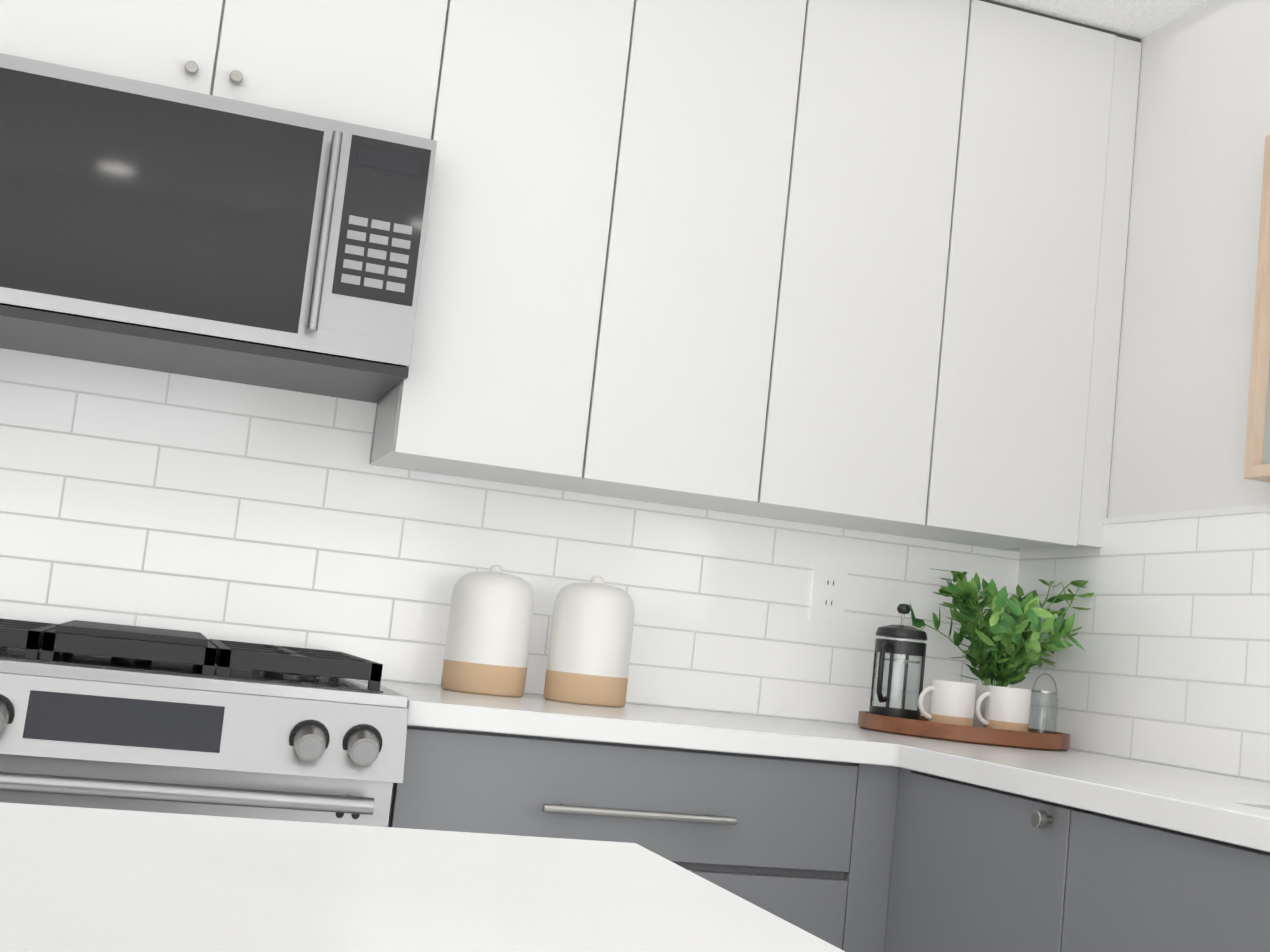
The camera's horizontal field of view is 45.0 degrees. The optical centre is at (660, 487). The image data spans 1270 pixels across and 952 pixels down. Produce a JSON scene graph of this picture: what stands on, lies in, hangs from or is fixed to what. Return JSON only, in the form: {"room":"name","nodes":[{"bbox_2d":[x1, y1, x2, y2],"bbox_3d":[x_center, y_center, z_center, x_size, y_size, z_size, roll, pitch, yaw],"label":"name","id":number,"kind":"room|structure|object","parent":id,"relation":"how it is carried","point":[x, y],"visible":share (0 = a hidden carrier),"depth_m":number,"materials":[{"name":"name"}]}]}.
{"room":"kitchen","nodes":[
{"label":"kitchen","id":0,"kind":"room"},
{"bbox_2d":[369,401,1019,724],"bbox_3d":[-1.634,-0.050,2.522,5.205,2.325,0.100,8,-6,-17],"label":"wall","id":1,"kind":"structure","parent":0,"point":[1014,549],"depth_m":2.97,"materials":[{"name":"white paint"}]},
{"bbox_2d":[0,0,459,151],"bbox_3d":[-0.749,-0.865,2.648,0.723,0.500,0.302,8,-6,-17],"label":"upper cabinet","id":2,"kind":"object","parent":1,"relation":"attached to","point":[386,65],"depth_m":2.52,"materials":[{"name":"white wood"}]},
{"bbox_2d":[0,53,436,402],"bbox_3d":[-0.778,-0.408,2.540,0.718,0.394,0.426,8,-6,-17],"label":"microwave","id":3,"kind":"object","parent":2,"relation":"attached to","point":[150,226],"visible":1,"depth_m":2.39,"materials":[{"name":"silver metal"}]},
{"bbox_2d":[370,0,643,491],"bbox_3d":[-0.281,-0.538,2.778,0.326,1.023,0.302,8,-6,-17],"label":"upper cabinet","id":4,"kind":"object","parent":1,"relation":"attached to","point":[504,383],"depth_m":2.63,"materials":[{"name":"white wood"}]},
{"bbox_2d":[0,348,1019,723],"bbox_3d":[-0.549,0.093,2.808,2.741,0.504,0.006,8,-6,-17],"label":"wall tile","id":5,"kind":"structure","parent":1,"relation":"attached to","point":[210,508],"depth_m":2.81,"materials":[{"name":"white tile"}]},
{"bbox_2d":[809,563,847,623],"bbox_3d":[0.338,0.213,3.082,0.072,0.116,0.008,8,-6,-17],"label":"electrical outlet","id":6,"kind":"object","parent":5,"relation":"attached to","point":[829,585],"visible":1,"depth_m":3.08,"materials":[{"name":"white plastic"}]},
{"bbox_2d":[572,0,819,512],"bbox_3d":[0.028,-0.496,2.875,0.326,1.023,0.302,8,-6,-17],"label":"upper cabinet","id":7,"kind":"object","parent":1,"relation":"attached to","point":[690,410],"depth_m":2.73,"materials":[{"name":"white wood"}]},
{"bbox_2d":[732,0,983,535],"bbox_3d":[0.339,-0.453,2.974,0.333,1.023,0.302,8,-6,-17],"label":"upper cabinet","id":8,"kind":"object","parent":1,"relation":"attached to","point":[854,264],"depth_m":2.83,"materials":[{"name":"white wood"}]},
{"bbox_2d":[905,0,1141,548],"bbox_3d":[0.679,-0.406,3.082,0.387,1.023,0.302,8,-6,-17],"label":"upper cabinet","id":9,"kind":"object","parent":1,"relation":"attached to","point":[1028,433],"depth_m":2.94,"materials":[{"name":"white wood"}]},
{"bbox_2d":[991,0,1207,38],"bbox_3d":[-0.412,-1.471,-0.721,5.205,0.060,7.200,8,-6,-17],"label":"ceiling","id":10,"kind":"structure","parent":0,"point":[1140,19],"depth_m":2.96,"materials":[{"name":"white paint"}]},
{"bbox_2d":[1107,0,1269,781],"bbox_3d":[1.878,0.042,-0.082,0.100,2.325,7.000,8,-6,-17],"label":"wall","id":11,"kind":"structure","parent":0,"point":[1202,130],"depth_m":2.81,"materials":[{"name":"white paint"}]},
{"bbox_2d":[1009,504,1269,781],"bbox_3d":[1.451,0.144,1.033,0.010,0.446,4.592,8,-6,-17],"label":"wall tiles","id":12,"kind":"structure","parent":11,"relation":"attached to","point":[1169,664],"depth_m":2.72,"materials":[{"name":"white tile"}]},
{"bbox_2d":[1243,135,1269,482],"bbox_3d":[1.091,-0.318,2.305,0.050,0.582,0.522,8,-6,-17],"label":"picture frame","id":13,"kind":"object","parent":11,"relation":"attached to","point":[1257,459],"visible":1,"depth_m":2.52,"materials":[{"name":"brown wood"}]},
{"bbox_3d":[-0.658,0.888,-0.970,5.205,0.060,7.200,8,-6,-17],"label":"floor","id":14,"kind":"structure","parent":0,"visible":0},
{"bbox_2d":[0,618,407,826],"bbox_3d":[-0.846,0.692,2.271,0.755,0.966,0.712,8,-6,-17],"label":"range","id":15,"kind":"object","parent":14,"relation":"on","point":[98,715],"visible":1,"depth_m":2.07,"materials":[{"name":"silver metal"}]},
{"bbox_2d":[388,725,871,951],"bbox_3d":[-0.169,0.839,2.555,0.724,0.874,0.620,8,-6,-17],"label":"base cabinet","id":16,"kind":"object","parent":14,"relation":"on","point":[806,845],"depth_m":2.32,"materials":[{"name":"grey wood"}]},
{"bbox_2d":[380,680,883,764],"bbox_3d":[-0.104,0.390,2.588,0.750,0.035,0.658,8,-6,-17],"label":"countertop","id":17,"kind":"structure","parent":16,"relation":"on","point":[434,706],"depth_m":2.33,"materials":[{"name":"white stone"}]},
{"bbox_2d":[441,565,533,696],"bbox_3d":[-0.303,0.249,2.713,0.147,0.227,0.147,8,-6,-17],"label":"canister","id":18,"kind":"object","parent":17,"relation":"on","point":[489,632],"visible":1,"depth_m":2.65,"materials":[{"name":"white ceramic"}]},
{"bbox_2d":[543,576,634,706],"bbox_3d":[-0.125,0.271,2.738,0.147,0.227,0.147,8,-6,-17],"label":"canister","id":19,"kind":"object","parent":17,"relation":"on","point":[590,644],"visible":1,"depth_m":2.68,"materials":[{"name":"white ceramic"}]},
{"bbox_2d":[884,767,1269,951],"bbox_3d":[0.673,0.895,2.244,0.560,0.874,0.487,8,-6,-17],"label":"base cabinet","id":20,"kind":"object","parent":14,"relation":"on","point":[976,868],"visible":0.52,"depth_m":2.02,"materials":[{"name":"grey wood"}]},
{"bbox_2d":[880,732,1269,851],"bbox_3d":[1.130,0.348,0.970,0.602,0.035,4.498,8,-6,-17],"label":"countertop","id":21,"kind":"structure","parent":20,"relation":"on","point":[1226,808],"depth_m":2.05,"materials":[{"name":"white stone"}]},
{"bbox_2d":[858,711,1069,750],"bbox_3d":[0.575,0.462,2.916,0.396,0.030,0.396,8,-6,-17],"label":"tray","id":22,"kind":"object","parent":21,"relation":"on","point":[923,727],"visible":0.88,"depth_m":2.75,"materials":[{"name":"brown wood"}]},
{"bbox_2d":[869,604,927,719],"bbox_3d":[0.453,0.338,2.952,0.122,0.233,0.114,8,-6,-17],"label":"press","id":23,"kind":"object","parent":22,"relation":"on","point":[906,648],"visible":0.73,"depth_m":2.93,"materials":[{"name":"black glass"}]},
{"bbox_2d":[918,679,975,725],"bbox_3d":[0.528,0.405,2.842,0.108,0.093,0.082,8,-6,-17],"label":"mug","id":24,"kind":"object","parent":22,"relation":"on","point":[951,702],"visible":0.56,"depth_m":2.81,"materials":[{"name":"white ceramic"}]},
{"bbox_2d":[910,568,1093,727],"bbox_3d":[0.662,0.322,2.970,0.274,0.312,0.396,8,-6,-17],"label":"potted plant","id":25,"kind":"object","parent":22,"relation":"on","point":[998,630],"visible":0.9,"depth_m":2.96,"materials":[{"name":"green plant"}]},
{"bbox_2d":[975,685,1031,731],"bbox_3d":[0.634,0.417,2.854,0.109,0.093,0.082,8,-6,-17],"label":"mug","id":26,"kind":"object","parent":22,"relation":"on","point":[1007,708],"visible":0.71,"depth_m":2.83,"materials":[{"name":"white ceramic"}]},
{"bbox_2d":[1028,673,1058,733],"bbox_3d":[0.735,0.420,2.945,0.056,0.127,0.056,8,-6,-17],"label":"glass jar","id":27,"kind":"object","parent":22,"relation":"on","point":[1050,693],"visible":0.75,"depth_m":2.94,"materials":[{"name":"clear glass"}]},
{"bbox_3d":[-0.706,0.450,-0.587,2.129,0.877,2.197,8,-6,-17],"label":"kitchen island","id":28,"kind":"object","parent":14,"relation":"on","visible":0},
{"bbox_2d":[0,802,844,951],"bbox_3d":[-0.692,-0.007,-0.565,2.190,0.032,2.307,8,-6,-17],"label":"island countertop","id":29,"kind":"structure","parent":28,"relation":"on","point":[76,879],"depth_m":0.62,"materials":[{"name":"white stone"}]}
]}

